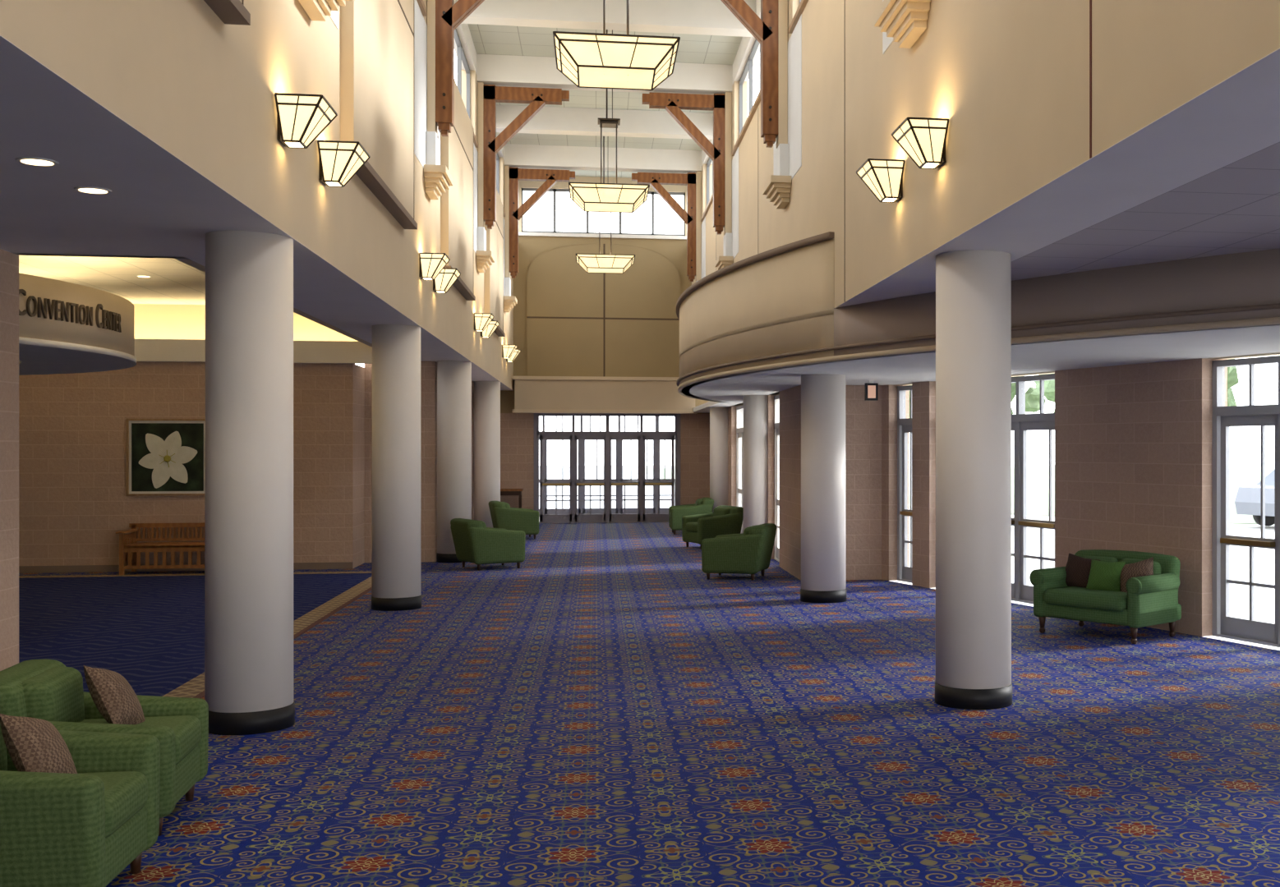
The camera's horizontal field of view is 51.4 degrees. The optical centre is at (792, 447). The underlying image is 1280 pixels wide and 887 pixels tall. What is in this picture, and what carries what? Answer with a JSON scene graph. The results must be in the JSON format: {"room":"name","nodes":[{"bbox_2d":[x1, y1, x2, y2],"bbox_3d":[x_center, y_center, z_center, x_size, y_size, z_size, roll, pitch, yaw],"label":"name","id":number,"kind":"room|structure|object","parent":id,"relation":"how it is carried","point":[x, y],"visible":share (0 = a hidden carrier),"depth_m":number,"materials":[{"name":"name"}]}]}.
{"room":"convention center lobby","nodes":[
{"label":"convention center lobby","id":0,"kind":"room"},
{"bbox_2d":[0,248,18,671],"bbox_3d":[-5.759,0.220,8.970,0.670,3.160,0.550,0,0,-9],"label":"wall","id":1,"kind":"structure","parent":0,"point":[9,262],"depth_m":9.13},
{"bbox_2d":[13,253,372,347],"bbox_3d":[-10.104,-1.805,14.107,10.200,0.890,11.100,0,0,-9],"label":"ceiling","id":2,"kind":"structure","parent":0,"point":[173,281],"depth_m":16.34,"materials":[{"name":"paint"}]},
{"bbox_2d":[15,156,59,165],"bbox_3d":[-3.585,-1.356,6.237,0.180,0.008,0.180,0,0,-9],"label":"recessed light","id":3,"kind":"object","parent":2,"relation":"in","point":[26,160],"visible":1,"depth_m":6.21,"materials":[{"name":"white glass"}]},
{"bbox_2d":[18,272,136,375],"bbox_3d":[-11.414,-1.545,12.748,9.047,1.210,9.040,0,0,-9],"label":"sign","id":4,"kind":"object","parent":2,"relation":"attached to","point":[65,327],"visible":0.94,"depth_m":12.91,"materials":[{"name":"beige paint"}]},
{"bbox_2d":[73,186,112,193],"bbox_3d":[-3.689,-1.356,6.929,0.180,0.008,0.180,0,0,-9],"label":"recessed light","id":5,"kind":"object","parent":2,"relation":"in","point":[92,190],"visible":1,"depth_m":6.90,"materials":[{"name":"white glass"}]},
{"bbox_2d":[136,275,151,277],"bbox_3d":[-8.134,-2.146,16.476,0.180,0.008,0.180,0,0,-9],"label":"recessed light","id":6,"kind":"object","parent":2,"relation":"in","point":[141,276],"visible":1,"depth_m":16.44,"materials":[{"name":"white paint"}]},
{"bbox_2d":[18,303,372,568],"bbox_3d":[-10.915,-0.175,19.173,10.100,3.950,0.840,0,0,-9],"label":"wall","id":7,"kind":"structure","parent":0,"point":[74,501],"depth_m":19.11,"materials":[{"name":"brown paint"}]},
{"bbox_2d":[126,418,205,496],"bbox_3d":[-9.099,0.140,19.134,1.120,1.120,0.057,0,0,-9],"label":"flower picture","id":8,"kind":"object","parent":7,"relation":"attached to","point":[165,457],"visible":0.97,"depth_m":19.12,"materials":[{"name":"multicoloured paper"}]},
{"bbox_2d":[18,561,352,573],"bbox_3d":[-11.202,1.750,18.832,9.430,0.100,0.030,0,0,-9],"label":"baseboard","id":9,"kind":"structure","parent":7,"relation":"attached to","point":[332,565],"depth_m":19.02,"materials":[{"name":"brown wood"}]},
{"bbox_2d":[0,35,511,390],"bbox_3d":[-9.531,-1.434,13.182,11.060,0.152,34.900,0,0,-9],"label":"ceiling soffit","id":10,"kind":"structure","parent":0,"point":[157,205],"depth_m":7.27,"materials":[{"name":"white paint"}]},
{"bbox_2d":[0,0,513,390],"bbox_3d":[-4.171,-3.930,13.986,0.220,5.140,34.900,0,0,-9],"label":"wall","id":11,"kind":"structure","parent":0,"point":[201,87],"depth_m":7.57,"materials":[{"name":"beige paint"}]},
{"bbox_2d":[274,92,337,148],"bbox_3d":[-3.044,-2.020,8.219,0.297,0.262,0.475,0,0,-9],"label":"wall sconce","id":12,"kind":"object","parent":11,"relation":"attached to","point":[301,118],"visible":1,"depth_m":8.08,"materials":[{"name":"beige glass"}]},
{"bbox_2d":[298,0,352,21],"bbox_3d":[-3.156,-3.290,8.829,0.243,0.700,0.800,0,0,-9],"label":"pilaster capital","id":13,"kind":"object","parent":11,"relation":"attached to","point":[316,10],"visible":1,"depth_m":8.93,"materials":[{"name":"white paint"}]},
{"bbox_2d":[317,140,370,187],"bbox_3d":[-3.228,-2.020,9.446,0.297,0.262,0.475,0,0,-9],"label":"wall sconce","id":14,"kind":"object","parent":11,"relation":"attached to","point":[338,161],"visible":1,"depth_m":9.30,"materials":[{"name":"beige glass"}]},
{"bbox_2d":[203,0,505,336],"bbox_3d":[-4.194,-3.565,15.322,0.130,2.650,28.650,0,0,-9],"label":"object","id":15,"kind":"structure","parent":11,"relation":"attached to","point":[384,43],"depth_m":12.59,"materials":[{"name":"white paint"}]},
{"bbox_2d":[416,0,427,16],"bbox_3d":[-3.817,-5.520,12.067,0.190,1.260,5.760,0,0,-9],"label":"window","id":16,"kind":"structure","parent":11,"relation":"in","point":[421,2],"depth_m":14.64,"materials":[{"name":"brown wood"}]},
{"bbox_2d":[418,253,450,280],"bbox_3d":[-4.023,-2.020,14.746,0.297,0.262,0.475,0,0,-9],"label":"wall sconce","id":17,"kind":"object","parent":11,"relation":"attached to","point":[430,264],"visible":1,"depth_m":14.60,"materials":[{"name":"beige glass"}]},
{"bbox_2d":[423,131,453,199],"bbox_3d":[-4.135,-3.290,15.357,0.243,0.700,0.800,0,0,-9],"label":"pilaster capital","id":18,"kind":"object","parent":11,"relation":"attached to","point":[438,178],"visible":1,"depth_m":15.13,"materials":[{"name":"white paint"}]},
{"bbox_2d":[432,267,460,293],"bbox_3d":[-4.207,-2.020,15.973,0.297,0.262,0.475,0,0,-9],"label":"wall sconce","id":19,"kind":"object","parent":11,"relation":"attached to","point":[444,280],"visible":0.81,"depth_m":15.83,"materials":[{"name":"beige glass"}]},
{"bbox_2d":[454,28,478,147],"bbox_3d":[-4.796,-5.520,18.594,0.190,1.260,5.760,0,0,-9],"label":"window","id":20,"kind":"structure","parent":11,"relation":"in","point":[461,56],"depth_m":19.99,"materials":[{"name":"white glass"}]},
{"bbox_2d":[474,313,493,331],"bbox_3d":[-5.002,-2.020,21.273,0.297,0.262,0.475,0,0,-9],"label":"wall sconce","id":21,"kind":"object","parent":11,"relation":"attached to","point":[481,320],"visible":1,"depth_m":21.12,"materials":[{"name":"beige glass"}]},
{"bbox_2d":[475,226,494,272],"bbox_3d":[-5.114,-3.290,21.883,0.243,0.700,0.800,0,0,-9],"label":"pilaster capital","id":22,"kind":"object","parent":11,"relation":"attached to","point":[485,258],"visible":1,"depth_m":21.65,"materials":[{"name":"white paint"}]},
{"bbox_2d":[480,320,499,337],"bbox_3d":[-5.186,-2.020,22.500,0.297,0.262,0.475,0,0,-9],"label":"wall sconce","id":23,"kind":"object","parent":11,"relation":"attached to","point":[492,326],"visible":0.74,"depth_m":22.37,"materials":[{"name":"beige glass"}]},
{"bbox_2d":[496,152,505,216],"bbox_3d":[-5.768,-5.520,25.072,0.190,1.260,5.660,0,0,-9],"label":"window","id":24,"kind":"structure","parent":11,"relation":"in","point":[497,154],"depth_m":27.80,"materials":[{"name":"white glass"}]},
{"bbox_2d":[501,345,517,358],"bbox_3d":[-5.966,-2.020,27.701,0.297,0.262,0.475,0,0,-9],"label":"wall sconce","id":25,"kind":"object","parent":11,"relation":"attached to","point":[507,350],"visible":1,"depth_m":27.55,"materials":[{"name":"beige glass"}]},
{"bbox_2d":[503,277,517,312],"bbox_3d":[-6.079,-3.290,28.311,0.243,0.700,0.800,0,0,-9],"label":"pilaster capital","id":26,"kind":"object","parent":11,"relation":"attached to","point":[509,301],"visible":0.98,"depth_m":28.08,"materials":[{"name":"white paint"}]},
{"bbox_2d":[506,349,520,362],"bbox_3d":[-6.151,-2.020,28.928,0.297,0.262,0.475,0,0,-9],"label":"wall sconce","id":27,"kind":"object","parent":11,"relation":"attached to","point":[517,352],"visible":0.62,"depth_m":28.80,"materials":[{"name":"beige glass"}]},
{"bbox_2d":[354,361,474,567],"bbox_3d":[-6.987,0.220,25.445,1.270,3.160,11.400,0,0,-9],"label":"wall","id":28,"kind":"structure","parent":0,"point":[363,376],"depth_m":20.66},
{"bbox_2d":[518,231,686,377],"bbox_3d":[-4.548,-3.410,31.534,4.240,3.420,0.080,0,0,-9],"label":"wall","id":29,"kind":"structure","parent":0,"point":[580,323],"depth_m":31.52,"materials":[{"name":"beige paint"}]},
{"bbox_2d":[500,176,709,510],"bbox_3d":[-4.627,-2.350,31.689,5.450,8.300,0.250,0,0,-9],"label":"wall","id":30,"kind":"structure","parent":0,"point":[517,430],"depth_m":31.33,"materials":[{"name":"beige paint"}]},
{"bbox_2d":[521,188,685,235],"bbox_3d":[-4.551,-5.660,31.686,3.960,1.080,0.060,0,0,-9],"label":"window","id":31,"kind":"structure","parent":30,"relation":"in","point":[652,193],"depth_m":31.65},
{"bbox_2d":[512,376,697,414],"bbox_3d":[-4.458,-1.250,31.335,4.340,0.860,0.500,0,0,-9],"label":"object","id":32,"kind":"structure","parent":30,"relation":"attached to","point":[532,394],"depth_m":31.10,"materials":[{"name":"beige paint"}]},
{"bbox_2d":[537,413,676,523],"bbox_3d":[-4.462,0.490,31.669,3.370,2.620,0.140,0,0,-9],"label":"end door","id":33,"kind":"structure","parent":30,"relation":"in","point":[641,517],"depth_m":31.64,"materials":[{"name":"grey metal"}]},
{"bbox_2d":[534,413,680,522],"bbox_3d":[-4.456,0.480,31.629,3.490,2.640,0.120,0,0,-9],"label":"door frame","id":34,"kind":"structure","parent":30,"relation":"in","point":[607,415],"depth_m":31.59,"materials":[{"name":"metal"}]},
{"bbox_2d":[467,23,742,178],"bbox_3d":[-1.980,-6.575,14.416,4.840,0.150,35.100,0,0,-9],"label":"ceiling","id":35,"kind":"structure","parent":0,"point":[494,39],"depth_m":21.96,"materials":[{"name":"white tile"}]},
{"bbox_2d":[503,143,701,173],"bbox_3d":[-4.109,-6.280,28.607,4.240,0.440,0.340,0,0,-9],"label":"ceiling beam","id":36,"kind":"structure","parent":35,"relation":"attached to","point":[520,156],"depth_m":28.46,"materials":[{"name":"white paint"}]},
{"bbox_2d":[504,165,701,281],"bbox_3d":[-4.109,-4.850,28.607,4.220,2.400,0.240,0,0,-9],"label":"truss","id":37,"kind":"object","parent":35,"relation":"attached to","point":[692,218],"visible":0.99,"depth_m":28.43,"materials":[{"name":"brown wood"}]},
{"bbox_2d":[476,54,732,94],"bbox_3d":[-3.145,-6.280,22.179,4.240,0.440,0.340,0,0,-9],"label":"ceiling beam","id":38,"kind":"structure","parent":35,"relation":"attached to","point":[510,71],"depth_m":21.96,"materials":[{"name":"white paint"}]},
{"bbox_2d":[496,105,713,139],"bbox_3d":[-3.627,-6.280,25.393,4.240,0.440,0.340,0,0,-9],"label":"ceiling beam","id":39,"kind":"structure","parent":35,"relation":"attached to","point":[549,120],"depth_m":25.26,"materials":[{"name":"white paint"}]},
{"bbox_2d":[477,82,732,234],"bbox_3d":[-3.145,-4.850,22.179,4.220,2.400,0.240,0,0,-9],"label":"truss","id":40,"kind":"object","parent":35,"relation":"attached to","point":[488,95],"visible":0.98,"depth_m":21.99,"materials":[{"name":"brown wood"}]},
{"bbox_2d":[575,136,635,273],"bbox_3d":[-3.684,-4.989,25.839,1.138,3.023,1.138,0,0,-9],"label":"pendant lantern","id":41,"kind":"object","parent":35,"relation":"hanging from","point":[590,263],"visible":0.74,"depth_m":25.46,"materials":[{"name":"beige glass"}]},
{"bbox_2d":[455,0,755,36],"bbox_3d":[-2.655,-6.280,18.915,4.240,0.440,0.340,0,0,-9],"label":"ceiling beam","id":42,"kind":"structure","parent":35,"relation":"attached to","point":[708,17],"depth_m":18.81,"materials":[{"name":"white paint"}]},
{"bbox_2d":[427,0,787,148],"bbox_3d":[-2.166,-4.850,15.652,4.220,2.400,0.240,0,0,-9],"label":"truss","id":43,"kind":"object","parent":35,"relation":"attached to","point":[444,16],"visible":0.96,"depth_m":15.80,"materials":[{"name":"brown wood"}]},
{"bbox_2d":[568,29,649,212],"bbox_3d":[-2.668,-4.989,19.065,1.138,3.023,1.138,0,0,-9],"label":"pendant lantern","id":44,"kind":"object","parent":35,"relation":"hanging from","point":[616,197],"visible":0.95,"depth_m":18.71,"materials":[{"name":"beige glass"}]},
{"bbox_2d":[552,0,680,90],"bbox_3d":[-1.666,-4.989,12.390,1.138,3.023,1.138,0,0,-9],"label":"pendant lantern","id":45,"kind":"object","parent":35,"relation":"hanging from","point":[589,60],"visible":1,"depth_m":12.02,"materials":[{"name":"beige glass"}]},
{"bbox_2d":[18,516,1279,886],"bbox_3d":[-3.705,1.850,15.623,23.308,0.100,38.000,0,0,-9],"label":"floor","id":46,"kind":"structure","parent":0,"point":[600,710],"depth_m":7.84,"materials":[{"name":"carpet"}]},
{"bbox_2d":[0,713,160,886],"bbox_3d":[-3.094,1.417,5.197,0.898,0.766,0.864,0,0,-10],"label":"armchair","id":47,"kind":"object","parent":46,"relation":"on","point":[77,808],"visible":1,"depth_m":5.04,"materials":[{"name":"green fabric"}]},
{"bbox_2d":[0,659,208,836],"bbox_3d":[-3.374,1.417,6.326,0.898,0.766,0.857,0,0,-12],"label":"armchair","id":48,"kind":"object","parent":46,"relation":"on","point":[50,691],"visible":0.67,"depth_m":6.26,"materials":[{"name":"green fabric"}]},
{"bbox_2d":[18,573,372,696],"bbox_3d":[-10.148,1.798,13.418,9.910,0.004,9.450,0,0,-9],"label":"carpet","id":49,"kind":"object","parent":46,"relation":"on","point":[149,631],"visible":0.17,"depth_m":13.65,"materials":[{"name":"blue carpet"}]},
{"bbox_2d":[18,571,372,698],"bbox_3d":[-10.004,1.797,13.440,10.200,0.006,9.950,0,0,-9],"label":"carpet border","id":50,"kind":"object","parent":49,"relation":"on","point":[195,688],"visible":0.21,"depth_m":14.53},
{"bbox_2d":[115,522,205,575],"bbox_3d":[-8.646,1.444,18.876,1.820,0.700,0.620,0,0,-9],"label":"slatted bench","id":51,"kind":"object","parent":50,"relation":"on","point":[130,550],"visible":0.56,"depth_m":18.66,"materials":[{"name":"brown wood"}]},
{"bbox_2d":[204,230,294,735],"bbox_3d":[-3.509,0.220,8.493,0.544,3.160,0.544,0,0,-9],"label":"column","id":52,"kind":"structure","parent":46,"relation":"on","point":[249,539],"depth_m":8.27,"materials":[{"name":"paint"}]},
{"bbox_2d":[371,324,421,611],"bbox_3d":[-4.448,0.220,14.753,0.544,3.160,0.544,0,0,-9],"label":"column","id":53,"kind":"structure","parent":46,"relation":"on","point":[396,348],"depth_m":14.52,"materials":[{"name":"paint"}]},
{"bbox_2d":[436,360,471,562],"bbox_3d":[-5.353,0.220,20.786,0.544,3.160,0.544,0,0,-9],"label":"column","id":54,"kind":"structure","parent":46,"relation":"on","point":[453,377],"depth_m":20.55,"materials":[{"name":"paint"}]},
{"bbox_2d":[474,381,500,528],"bbox_3d":[-6.295,0.220,27.066,0.544,3.160,0.544,0,0,-9],"label":"column","id":55,"kind":"structure","parent":46,"relation":"on","point":[486,393],"depth_m":26.84,"materials":[{"name":"paint"}]},
{"bbox_2d":[450,518,525,570],"bbox_3d":[-4.571,1.430,19.664,0.898,0.740,0.863,0,0,-34],"label":"armchair","id":56,"kind":"object","parent":46,"relation":"on","point":[476,543],"visible":1,"depth_m":19.34,"materials":[{"name":"green fabric"}]},
{"bbox_2d":[500,488,523,508],"bbox_3d":[-6.732,1.385,30.893,0.750,0.830,0.400,0,0,-9],"label":"console table","id":57,"kind":"object","parent":46,"relation":"on","point":[503,491],"visible":0.33,"depth_m":30.75,"materials":[{"name":"brown wood"}]},
{"bbox_2d":[488,501,539,538],"bbox_3d":[-5.534,1.430,26.056,0.898,0.740,0.863,0,0,-20],"label":"armchair","id":58,"kind":"object","parent":46,"relation":"on","point":[503,516],"visible":0.85,"depth_m":25.69,"materials":[{"name":"green fabric"}]},
{"bbox_2d":[668,497,713,534],"bbox_3d":[-2.127,1.430,27.590,0.898,0.740,0.863,0,0,-9],"label":"armchair","id":59,"kind":"object","parent":46,"relation":"on","point":[704,505],"visible":0.6,"depth_m":27.18,"materials":[{"name":"green fabric"}]},
{"bbox_2d":[681,505,743,549],"bbox_3d":[-1.432,1.430,23.670,0.898,0.740,0.863,0,0,-29],"label":"armchair","id":60,"kind":"object","parent":46,"relation":"on","point":[724,520],"visible":0.71,"depth_m":23.39,"materials":[{"name":"green fabric"}]},
{"bbox_2d":[709,407,727,512],"bbox_3d":[-1.488,0.475,27.787,0.544,2.650,0.544,0,0,-9],"label":"column","id":61,"kind":"structure","parent":46,"relation":"on","point":[718,416],"depth_m":27.54,"materials":[{"name":"paint"}]},
{"bbox_2d":[701,523,777,580],"bbox_3d":[-0.729,1.430,18.173,0.898,0.740,0.863,0,0,12],"label":"armchair","id":62,"kind":"object","parent":46,"relation":"on","point":[748,552],"visible":1,"depth_m":17.79,"materials":[{"name":"green fabric"}]},
{"bbox_2d":[743,395,767,530],"bbox_3d":[-0.546,0.475,21.507,0.544,2.650,0.544,0,0,-9],"label":"column","id":63,"kind":"structure","parent":46,"relation":"on","point":[755,407],"depth_m":21.27,"materials":[{"name":"paint"}]},
{"bbox_2d":[800,374,846,603],"bbox_3d":[0.358,0.475,15.474,0.544,2.650,0.544,0,0,-9],"label":"column","id":64,"kind":"structure","parent":46,"relation":"on","point":[822,396],"depth_m":15.25,"materials":[{"name":"paint"}]},
{"bbox_2d":[934,250,1012,709],"bbox_3d":[1.276,0.220,9.292,0.544,3.160,0.544,0,0,-9],"label":"column","id":65,"kind":"structure","parent":46,"relation":"on","point":[973,287],"depth_m":9.06,"materials":[{"name":"paint"}]},
{"bbox_2d":[1029,549,1181,644],"bbox_3d":[3.012,1.405,12.643,0.847,0.789,1.250,0,0,-43],"label":"loveseat","id":66,"kind":"object","parent":46,"relation":"on","point":[1135,590],"visible":1,"depth_m":12.45,"materials":[{"name":"green fabric"}]},
{"bbox_2d":[727,385,799,579],"bbox_3d":[-0.839,0.220,24.977,0.250,3.160,14.150,0,0,-9],"label":"wall","id":67,"kind":"structure","parent":0,"point":[789,398],"depth_m":19.39,"materials":[{"name":"beige paint"}]},
{"bbox_2d":[736,405,743,534],"bbox_3d":[-0.892,0.485,25.500,0.100,2.630,2.900,0,0,-9],"label":"window","id":68,"kind":"structure","parent":67,"relation":"in","point":[739,410],"depth_m":26.78,"materials":[{"name":"glass"}]},
{"bbox_2d":[774,395,779,562],"bbox_3d":[-0.151,0.485,20.555,0.100,2.630,1.300,0,0,-9],"label":"window","id":69,"kind":"structure","parent":67,"relation":"in","point":[777,397],"depth_m":21.09,"materials":[{"name":"glass"}]},
{"bbox_2d":[799,385,881,580],"bbox_3d":[0.695,0.475,17.952,1.200,2.650,0.200,0,0,-9],"label":"wall","id":70,"kind":"structure","parent":0,"point":[863,418],"depth_m":17.89,"materials":[{"name":"beige tile"}]},
{"bbox_2d":[679,238,1279,402],"bbox_3d":[1.368,-1.445,15.079,3.786,1.190,19.870,0,0,-21],"label":"wall","id":71,"kind":"structure","parent":0,"point":[784,302],"depth_m":12.03,"materials":[{"name":"beige paint"}]},
{"bbox_2d":[676,231,1279,402],"bbox_3d":[1.155,-1.472,14.936,3.356,1.255,19.942,0,0,-23],"label":"trim","id":72,"kind":"structure","parent":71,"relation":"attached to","point":[830,235],"depth_m":11.66,"materials":[{"name":"beige paint"}]},
{"bbox_2d":[681,324,1279,412],"bbox_3d":[0.418,-0.900,18.596,4.306,0.100,27.007,0,0,-19],"label":"ceiling","id":73,"kind":"structure","parent":0,"point":[1081,353],"depth_m":12.65,"materials":[{"name":"white paint"}]},
{"bbox_2d":[864,381,878,400],"bbox_3d":[0.999,-0.725,16.731,0.160,0.250,0.064,0,0,-9],"label":"lantern","id":74,"kind":"object","parent":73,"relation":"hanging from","point":[871,389],"visible":1,"depth_m":16.70,"materials":[{"name":"white paint"}]},
{"bbox_2d":[691,0,1279,308],"bbox_3d":[0.240,-3.930,14.648,0.220,5.140,34.900,0,0,-9],"label":"wall","id":75,"kind":"structure","parent":0,"point":[1010,79],"depth_m":8.32,"materials":[{"name":"beige paint"}]},
{"bbox_2d":[700,157,713,221],"bbox_3d":[-1.486,-5.520,25.714,0.190,1.260,5.660,0,0,-9],"label":"window","id":76,"kind":"structure","parent":75,"relation":"in","point":[709,200],"depth_m":28.21,"materials":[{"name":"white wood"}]},
{"bbox_2d":[714,232,733,269],"bbox_3d":[-1.175,-3.290,22.474,0.243,0.700,0.800,0,0,-9],"label":"pilaster capital","id":77,"kind":"object","parent":75,"relation":"attached to","point":[727,259],"visible":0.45,"depth_m":22.26,"materials":[{"name":"white paint"}]},
{"bbox_2d":[731,39,760,156],"bbox_3d":[-0.514,-5.520,19.236,0.190,1.260,5.760,0,0,-9],"label":"window","id":78,"kind":"structure","parent":75,"relation":"in","point":[748,66],"depth_m":20.63,"materials":[{"name":"white wood"}]},
{"bbox_2d":[762,143,791,209],"bbox_3d":[-0.196,-3.290,15.947,0.243,0.700,0.800,0,0,-9],"label":"pilaster capital","id":79,"kind":"object","parent":75,"relation":"attached to","point":[777,188],"visible":1,"depth_m":15.74,"materials":[{"name":"white paint"}]},
{"bbox_2d":[701,0,893,302],"bbox_3d":[-0.069,-3.125,15.941,0.006,3.530,28.650,0,0,-9],"label":"trim","id":80,"kind":"structure","parent":75,"relation":"attached to","point":[794,43],"depth_m":15.37,"materials":[{"name":"white paint"}]},
{"bbox_2d":[788,0,808,33],"bbox_3d":[0.465,-5.520,12.710,0.190,1.260,5.760,0,0,-9],"label":"window","id":81,"kind":"structure","parent":75,"relation":"in","point":[803,3],"depth_m":14.90,"materials":[{"name":"white wood"}]},
{"bbox_2d":[856,158,905,202],"bbox_3d":[0.671,-2.020,10.030,0.297,0.262,0.475,0,0,-9],"label":"wall sconce","id":82,"kind":"object","parent":75,"relation":"attached to","point":[883,177],"visible":1,"depth_m":9.90,"materials":[{"name":"beige glass"}]},
{"bbox_2d":[874,0,930,48],"bbox_3d":[0.783,-3.290,9.420,0.243,0.700,0.800,0,0,-9],"label":"pilaster capital","id":83,"kind":"object","parent":75,"relation":"attached to","point":[904,20],"visible":1,"depth_m":9.35,"materials":[{"name":"white paint"}]},
{"bbox_2d":[891,116,948,169],"bbox_3d":[0.855,-2.020,8.804,0.297,0.262,0.475,0,0,-9],"label":"wall sconce","id":84,"kind":"object","parent":75,"relation":"attached to","point":[923,139],"visible":1,"depth_m":8.68,"materials":[{"name":"beige glass"}]},
{"bbox_2d":[1089,0,1091,158],"bbox_3d":[1.398,-3.130,6.171,0.004,3.540,0.020,0,0,-9],"label":"trim","id":85,"kind":"structure","parent":75,"relation":"attached to","point":[1090,1],"depth_m":6.17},
{"bbox_2d":[835,47,1279,308],"bbox_3d":[5.300,-1.419,8.177,8.308,0.123,20.600,0,0,-9],"label":"ceiling","id":86,"kind":"structure","parent":0,"point":[1201,179],"depth_m":7.27,"materials":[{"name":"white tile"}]},
{"bbox_2d":[881,352,1279,636],"bbox_3d":[6.006,0.170,8.623,0.320,3.260,21.150,0,0,-26],"label":"wall","id":87,"kind":"structure","parent":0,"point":[1134,442],"depth_m":13.56,"materials":[{"name":"beige paint"}]},
{"bbox_2d":[897,385,911,583],"bbox_3d":[1.574,0.485,17.560,0.140,2.630,0.600,0,0,-26],"label":"door","id":88,"kind":"structure","parent":87,"relation":"attached to","point":[904,425],"depth_m":17.72,"materials":[{"name":"grey paint"}]},
{"bbox_2d":[1011,373,1054,604],"bbox_3d":[2.467,0.485,15.759,0.140,2.630,2.580,0,0,-26],"label":"door","id":89,"kind":"structure","parent":87,"relation":"attached to","point":[1021,422],"depth_m":15.32,"materials":[{"name":"grey paint"}]},
{"bbox_2d":[1212,355,1279,647],"bbox_3d":[4.584,0.485,11.490,0.140,2.630,2.450,0,0,-26],"label":"door","id":90,"kind":"structure","parent":87,"relation":"attached to","point":[1226,626],"depth_m":12.35,"materials":[{"name":"grey paint"}]},
{"bbox_3d":[-4.857,0.450,33.222,5.450,2.700,2.850,0,0,-9],"label":"wall","id":91,"kind":"structure","parent":0,"visible":0},
{"bbox_2d":[538,415,675,516],"bbox_3d":[-5.068,0.455,34.631,5.030,2.690,0.100,0,0,-9],"label":"door vestibule","id":92,"kind":"structure","parent":91,"relation":"in","point":[581,510],"depth_m":34.65,"materials":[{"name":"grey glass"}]},
{"label":"outside","id":93,"kind":"structure","parent":0,"visible":0},
{"bbox_2d":[538,465,1279,650],"bbox_3d":[8.900,2.010,41.783,150.000,0.180,200.000,0,0,-9],"label":"ground","id":94,"kind":"structure","parent":93,"point":[1263,559],"depth_m":25.71,"materials":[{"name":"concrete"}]},
{"bbox_2d":[644,467,1274,524],"bbox_3d":[21.262,1.910,73.972,56.000,0.020,100.000,0,0,-9],"label":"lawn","id":95,"kind":"structure","parent":94,"relation":"on","point":[1037,477],"depth_m":65.38,"materials":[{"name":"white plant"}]},
{"bbox_2d":[909,376,1045,418],"bbox_3d":[5.520,-2.218,43.497,5.717,8.234,5.659,0,0,-9],"label":"tree","id":96,"kind":"object","parent":95,"relation":"on","point":[1032,394],"visible":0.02,"depth_m":43.04,"materials":[{"name":"green plant"}]},
{"bbox_2d":[1033,373,1054,413],"bbox_3d":[12.514,-2.947,52.172,6.324,9.693,6.155,0,0,12],"label":"tree","id":97,"kind":"object","parent":95,"relation":"on","point":[1049,385],"visible":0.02,"depth_m":50.93,"materials":[{"name":"green plant"}]},
{"bbox_2d":[1227,359,1238,406],"bbox_3d":[10.952,-2.482,40.403,5.657,8.763,5.752,0,0,13],"label":"tree","id":98,"kind":"object","parent":95,"relation":"on","point":[1232,377],"visible":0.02,"depth_m":40.08,"materials":[{"name":"green plant"}]},
{"bbox_2d":[1234,469,1274,526],"bbox_3d":[13.016,1.190,31.778,4.530,1.420,1.760,0,0,-26],"label":"parked car","id":99,"kind":"object","parent":94,"relation":"on","point":[1247,501],"visible":0.66,"depth_m":31.25,"materials":[{"name":"paint"}]}
]}

